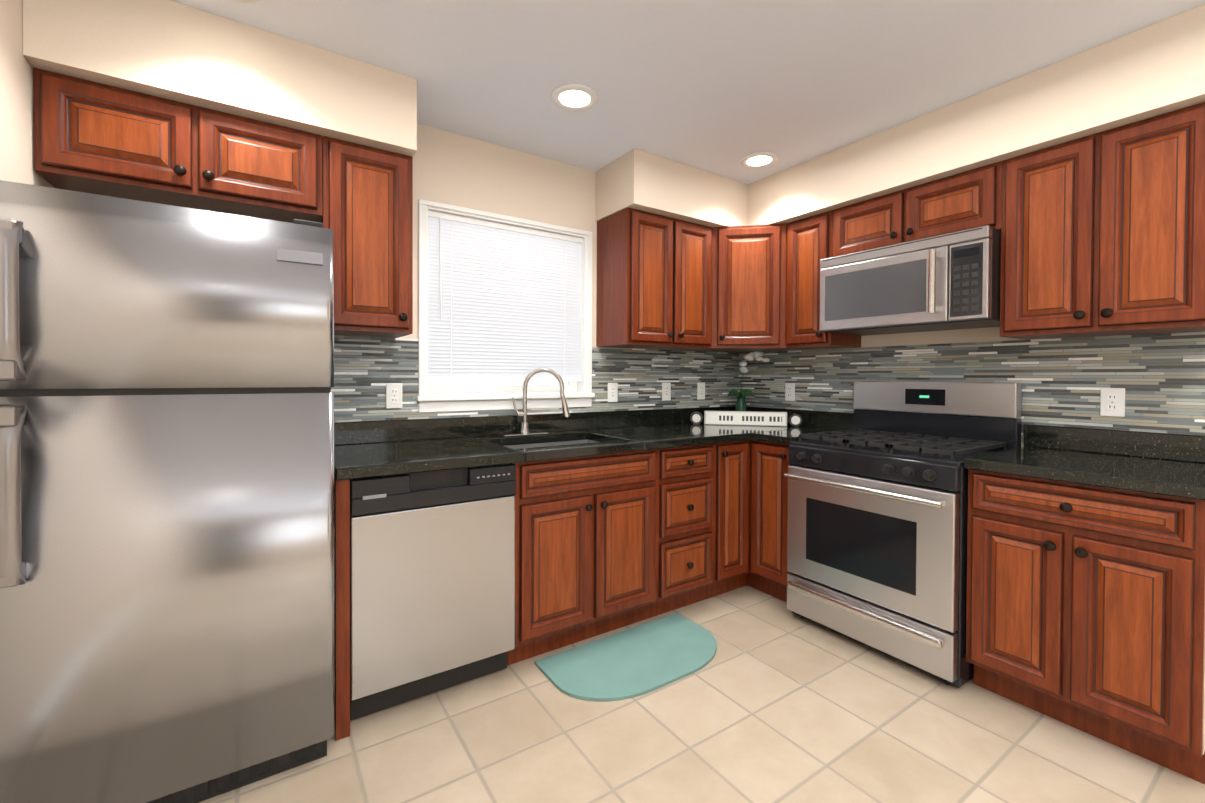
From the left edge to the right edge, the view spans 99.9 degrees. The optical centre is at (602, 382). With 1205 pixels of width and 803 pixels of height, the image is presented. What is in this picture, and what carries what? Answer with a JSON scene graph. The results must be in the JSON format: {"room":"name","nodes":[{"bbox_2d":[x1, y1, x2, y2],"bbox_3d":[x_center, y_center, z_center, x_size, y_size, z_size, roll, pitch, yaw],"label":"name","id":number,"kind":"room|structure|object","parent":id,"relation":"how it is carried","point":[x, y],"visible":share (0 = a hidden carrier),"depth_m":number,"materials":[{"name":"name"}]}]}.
{"room":"kitchen","nodes":[
{"label":"kitchen","id":0,"kind":"room"},
{"bbox_2d":[0,0,53,187],"bbox_3d":[-0.596,0.008,-0.290,0.160,2.430,4.860,0,1,-34],"label":"wall","id":1,"kind":"structure","parent":0,"point":[16,120],"depth_m":1.41,"materials":[{"name":"paint"}]},
{"bbox_2d":[337,123,727,421],"bbox_3d":[-0.480,-0.028,2.804,3.785,2.430,0.160,0,1,-34],"label":"wall","id":2,"kind":"structure","parent":0,"point":[450,168],"depth_m":2.65,"materials":[{"name":"paint"}]},
{"bbox_2d":[33,68,321,222],"bbox_3d":[-1.456,-0.793,1.829,0.758,0.304,0.355,0,1,-34],"label":"upper cabinet","id":3,"kind":"object","parent":2,"relation":"attached to","point":[91,137],"visible":1,"depth_m":1.68,"materials":[{"name":"brown wood"}]},
{"bbox_2d":[320,136,412,337],"bbox_3d":[-1.003,-0.577,2.135,0.329,0.739,0.355,0,1,-34],"label":"upper cabinet","id":4,"kind":"object","parent":2,"relation":"attached to","point":[367,204],"visible":0.98,"depth_m":2.02,"materials":[{"name":"brown wood"}]},
{"bbox_2d":[416,199,594,412],"bbox_3d":[-0.512,-0.370,2.759,1.005,1.024,0.190,0,1,-34],"label":"window","id":5,"kind":"structure","parent":2,"relation":"in","point":[430,398],"depth_m":2.66,"materials":[{"name":"white paint"}]},
{"bbox_2d":[428,210,582,380],"bbox_3d":[-0.491,-0.427,2.727,0.892,0.836,0.042,0,1,-34],"label":"window blind","id":6,"kind":"object","parent":5,"relation":"attached to","point":[504,302],"visible":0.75,"depth_m":2.70,"materials":[{"name":"white paint"}]},
{"bbox_2d":[331,335,738,421],"bbox_3d":[-0.124,-0.020,2.941,2.720,0.384,0.007,0,1,-34],"label":"backsplash","id":7,"kind":"structure","parent":2,"relation":"attached to","point":[363,366],"depth_m":3.00,"materials":[{"name":"grey tile"}]},
{"bbox_2d":[386,384,401,408],"bbox_3d":[-0.973,0.062,2.365,0.072,0.116,0.008,0,1,-34],"label":"electrical outlet","id":8,"kind":"object","parent":7,"relation":"attached to","point":[393,395],"visible":1,"depth_m":2.36,"materials":[{"name":"white plastic"}]},
{"bbox_2d":[608,383,617,401],"bbox_3d":[0.062,0.059,3.055,0.072,0.116,0.008,0,1,-34],"label":"electrical outlet","id":9,"kind":"object","parent":7,"relation":"attached to","point":[612,392],"visible":1,"depth_m":3.05,"materials":[{"name":"white plastic"}]},
{"bbox_2d":[662,383,670,400],"bbox_3d":[0.416,0.057,3.292,0.072,0.116,0.008,0,1,-34],"label":"electrical outlet","id":10,"kind":"object","parent":7,"relation":"attached to","point":[666,391],"visible":1,"depth_m":3.29,"materials":[{"name":"white plastic"}]},
{"bbox_2d":[697,383,704,399],"bbox_3d":[0.677,0.057,3.466,0.072,0.116,0.008,0,1,-34],"label":"electrical outlet","id":11,"kind":"object","parent":7,"relation":"attached to","point":[700,390],"visible":1,"depth_m":3.46,"materials":[{"name":"white plastic"}]},
{"bbox_2d":[596,207,711,349],"bbox_3d":[0.331,-0.581,3.024,0.642,0.739,0.355,0,1,-34],"label":"upper cabinet","id":12,"kind":"object","parent":2,"relation":"attached to","point":[654,278],"visible":1,"depth_m":2.88,"materials":[{"name":"brown wood"}]},
{"bbox_2d":[595,148,747,226],"bbox_3d":[0.588,-1.097,3.178,1.264,0.289,0.374,0,1,-34],"label":"soffit","id":13,"kind":"structure","parent":0,"point":[636,179],"depth_m":2.86,"materials":[{"name":"paint"}]},
{"bbox_2d":[171,0,1204,183],"bbox_3d":[0.874,-1.238,0.767,3.785,0.050,5.020,0,1,-34],"label":"ceiling","id":14,"kind":"structure","parent":0,"point":[723,88],"depth_m":1.92,"materials":[{"name":"paint"}]},
{"bbox_2d":[23,0,416,156],"bbox_3d":[-1.313,-1.091,1.910,1.092,0.289,0.374,0,1,-34],"label":"soffit","id":15,"kind":"structure","parent":14,"relation":"attached to","point":[174,51],"depth_m":1.71,"materials":[{"name":"paint"}]},
{"bbox_2d":[232,0,260,2],"bbox_3d":[-1.143,-1.226,1.534,0.204,0.010,0.204,0,1,-34],"label":"recessed light","id":16,"kind":"object","parent":14,"relation":"in","point":[247,1],"visible":1,"depth_m":1.62,"materials":[{"name":"white paint"}]},
{"bbox_2d":[551,84,597,110],"bbox_3d":[-0.121,-1.229,2.185,0.204,0.010,0.204,0,1,-34],"label":"recessed light","id":17,"kind":"object","parent":14,"relation":"in","point":[574,97],"visible":1,"depth_m":2.18,"materials":[{"name":"white paint"}]},
{"bbox_2d":[740,152,778,167],"bbox_3d":[0.868,-1.231,2.804,0.204,0.010,0.204,0,1,-34],"label":"recessed light","id":18,"kind":"object","parent":14,"relation":"in","point":[759,159],"visible":1,"depth_m":2.79,"materials":[{"name":"white paint"}]},
{"bbox_2d":[747,4,1204,225],"bbox_3d":[1.591,-1.084,2.477,0.374,0.289,1.905,0,1,-34],"label":"soffit","id":19,"kind":"structure","parent":14,"relation":"attached to","point":[1153,70],"depth_m":2.04,"materials":[{"name":"paint"}]},
{"bbox_2d":[199,573,1204,802],"bbox_3d":[0.862,1.242,0.797,3.785,0.050,5.020,0,1,-34],"label":"floor","id":20,"kind":"structure","parent":0,"point":[774,700],"depth_m":1.69,"materials":[{"name":"tile"}]},
{"bbox_2d":[0,180,334,802],"bbox_3d":[-1.332,0.348,1.651,0.752,1.698,0.742,0,1,-34],"label":"refrigerator","id":21,"kind":"object","parent":20,"relation":"on","point":[166,507],"visible":1,"depth_m":1.36,"materials":[{"name":"grey metal"}]},
{"bbox_2d":[334,478,349,740],"bbox_3d":[-1.046,0.757,1.961,0.042,0.873,0.630,0,1,-34],"label":"cabinet end panel","id":22,"kind":"object","parent":20,"relation":"on","point":[342,592],"visible":0.43,"depth_m":1.70,"materials":[{"name":"brown wood"}]},
{"bbox_2d":[350,464,515,719],"bbox_3d":[-0.772,0.760,2.133,0.598,0.868,0.632,0,1,-34],"label":"dishwasher","id":23,"kind":"object","parent":20,"relation":"on","point":[432,581],"visible":0.85,"depth_m":1.86,"materials":[{"name":"grey metal"}]},
{"bbox_2d":[504,439,655,664],"bbox_3d":[-0.202,0.754,2.507,0.745,0.873,0.658,0,1,-34],"label":"base cabinet","id":24,"kind":"object","parent":20,"relation":"on","point":[585,547],"visible":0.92,"depth_m":2.23,"materials":[{"name":"brown wood"}]},
{"bbox_2d":[534,613,716,700],"bbox_3d":[0.164,1.190,2.200,0.810,0.012,0.420,0,1,-34],"label":"kitchen mat","id":25,"kind":"object","parent":20,"relation":"on","point":[643,659],"visible":0.96,"depth_m":2.15,"materials":[{"name":"teal fabric"}]},
{"bbox_2d":[646,444,713,618],"bbox_3d":[0.272,0.753,2.824,0.393,0.873,0.656,0,1,-34],"label":"drawers","id":26,"kind":"object","parent":20,"relation":"on","point":[684,526],"visible":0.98,"depth_m":2.57,"materials":[{"name":"brown wood"}]},
{"bbox_2d":[702,440,750,599],"bbox_3d":[0.810,0.751,3.182,0.898,0.873,0.658,0,1,-34],"label":"base cabinet","id":27,"kind":"object","parent":20,"relation":"on","point":[731,505],"visible":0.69,"depth_m":2.76,"materials":[{"name":"brown wood"}]},
{"bbox_2d":[334,406,796,480],"bbox_3d":[0.063,0.340,2.682,2.694,0.329,0.651,0,1,-34],"label":"countertop","id":28,"kind":"structure","parent":27,"relation":"on","point":[362,449],"depth_m":2.43,"materials":[{"name":"stone"}]},
{"bbox_2d":[500,368,569,436],"bbox_3d":[-0.346,0.097,2.646,0.344,0.354,0.148,0,1,-34],"label":"faucet","id":29,"kind":"object","parent":28,"relation":"on","point":[525,427],"visible":0.98,"depth_m":2.65,"materials":[{"name":"silver metal"}]},
{"bbox_2d":[690,412,702,423],"bbox_3d":[0.613,0.230,3.303,0.080,0.080,0.038,0,1,11],"label":"decorative clock","id":30,"kind":"object","parent":28,"relation":"on","point":[696,417],"visible":1,"depth_m":3.29,"materials":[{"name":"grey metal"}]},
{"bbox_2d":[704,411,786,425],"bbox_3d":[0.913,0.228,3.243,0.510,0.088,0.038,0,1,11],"label":"decorative sign","id":31,"kind":"object","parent":28,"relation":"on","point":[751,418],"visible":0.98,"depth_m":3.23,"materials":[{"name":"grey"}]},
{"bbox_2d":[728,351,769,410],"bbox_3d":[0.998,0.028,3.443,0.147,0.484,0.268,0,1,-34],"label":"orchid","id":32,"kind":"object","parent":28,"relation":"on","point":[741,405],"visible":0.96,"depth_m":3.45,"materials":[{"name":"green plant"}]},
{"bbox_2d":[788,413,801,426],"bbox_3d":[1.212,0.234,3.183,0.080,0.080,0.038,0,1,11],"label":"decorative clock","id":33,"kind":"object","parent":28,"relation":"on","point":[794,419],"visible":1,"depth_m":3.17,"materials":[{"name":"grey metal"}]},
{"bbox_2d":[750,410,853,444],"bbox_3d":[1.162,0.248,2.872,0.654,0.140,0.250,0,1,-34],"label":"countertop","id":34,"kind":"structure","parent":27,"relation":"on","point":[812,421],"depth_m":3.03,"materials":[{"name":"stone"}]},
{"bbox_2d":[748,440,792,601],"bbox_3d":[1.126,0.755,2.925,0.658,0.873,0.366,0,1,-34],"label":"base cabinet","id":35,"kind":"object","parent":20,"relation":"on","point":[770,464],"visible":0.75,"depth_m":2.74,"materials":[{"name":"brown wood"}]},
{"bbox_2d":[784,381,1021,687],"bbox_3d":[1.394,0.598,2.421,0.724,1.204,0.761,0,1,-34],"label":"gas range","id":36,"kind":"object","parent":20,"relation":"on","point":[877,519],"visible":0.96,"depth_m":2.25,"materials":[{"name":"silver metal"}]},
{"bbox_2d":[966,469,1204,783],"bbox_3d":[1.822,0.771,1.882,0.658,0.873,0.602,0,1,-34],"label":"base cabinet","id":37,"kind":"object","parent":20,"relation":"on","point":[1085,608],"visible":0.96,"depth_m":1.67,"materials":[{"name":"brown wood"}]},
{"bbox_2d":[963,424,1204,499],"bbox_3d":[1.836,0.263,1.869,0.646,0.140,0.633,0,1,-34],"label":"countertop","id":38,"kind":"structure","parent":37,"relation":"on","point":[1168,464],"depth_m":1.89,"materials":[{"name":"stone"}]},
{"bbox_2d":[751,327,1204,446],"bbox_3d":[2.420,-0.002,1.721,0.160,2.430,4.860,0,1,-34],"label":"wall","id":39,"kind":"structure","parent":0,"point":[988,334],"depth_m":2.61,"materials":[{"name":"glass and stone mosaic tile"},{"name":"paint"}]},
{"bbox_2d":[682,224,815,352],"bbox_3d":[0.923,-0.582,3.267,0.608,0.739,0.608,0,1,-34],"label":"upper cabinet","id":40,"kind":"object","parent":39,"relation":"attached to","point":[748,300],"visible":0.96,"depth_m":3.04,"materials":[{"name":"brown wood"}]},
{"bbox_2d":[786,210,860,348],"bbox_3d":[1.279,-0.576,2.962,0.355,0.739,0.290,0,1,-34],"label":"upper cabinet","id":41,"kind":"object","parent":39,"relation":"attached to","point":[809,243],"visible":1,"depth_m":2.88,"materials":[{"name":"brown wood"}]},
{"bbox_2d":[832,161,1001,256],"bbox_3d":[1.573,-0.797,2.520,0.355,0.284,0.765,0,1,-34],"label":"upper cabinet","id":42,"kind":"object","parent":39,"relation":"attached to","point":[969,199],"visible":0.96,"depth_m":2.37,"materials":[{"name":"brown wood"}]},
{"bbox_2d":[819,225,1000,335],"bbox_3d":[1.517,-0.460,2.487,0.484,0.385,0.757,0,1,-34],"label":"microwave","id":43,"kind":"object","parent":42,"relation":"attached to","point":[949,281],"visible":1,"depth_m":2.31,"materials":[{"name":"grey metal"}]},
{"bbox_2d":[739,332,1204,442],"bbox_3d":[1.647,0.033,2.729,0.008,0.469,2.280,0,1,-34],"label":"backsplash","id":44,"kind":"structure","parent":39,"relation":"attached to","point":[1160,378],"depth_m":2.25,"materials":[{"name":"grey tile"}]},
{"bbox_2d":[785,383,794,400],"bbox_3d":[1.234,0.061,3.333,0.008,0.116,0.072,0,1,-34],"label":"electrical outlet","id":45,"kind":"object","parent":44,"relation":"attached to","point":[789,391],"visible":1,"depth_m":3.33,"materials":[{"name":"white plastic"}]},
{"bbox_2d":[1100,388,1124,416],"bbox_3d":[2.081,0.080,2.065,0.008,0.116,0.072,0,1,-34],"label":"electrical outlet","id":46,"kind":"object","parent":44,"relation":"attached to","point":[1112,401],"visible":1,"depth_m":2.06,"materials":[{"name":"white plastic"}]},
{"bbox_2d":[1000,102,1204,339],"bbox_3d":[1.950,-0.561,1.957,0.355,0.739,0.594,0,1,-34],"label":"upper cabinet","id":47,"kind":"object","parent":39,"relation":"attached to","point":[1103,233],"visible":1,"depth_m":1.85,"materials":[{"name":"brown wood"}]},
{"label":"outside","id":48,"kind":"structure","parent":0,"visible":0},
{"bbox_2d":[432,381,567,385],"bbox_3d":[-0.703,-0.397,3.046,1.935,1.950,0.001,0,1,-34],"label":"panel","id":49,"kind":"object","parent":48,"point":[477,383],"depth_m":3.07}
]}

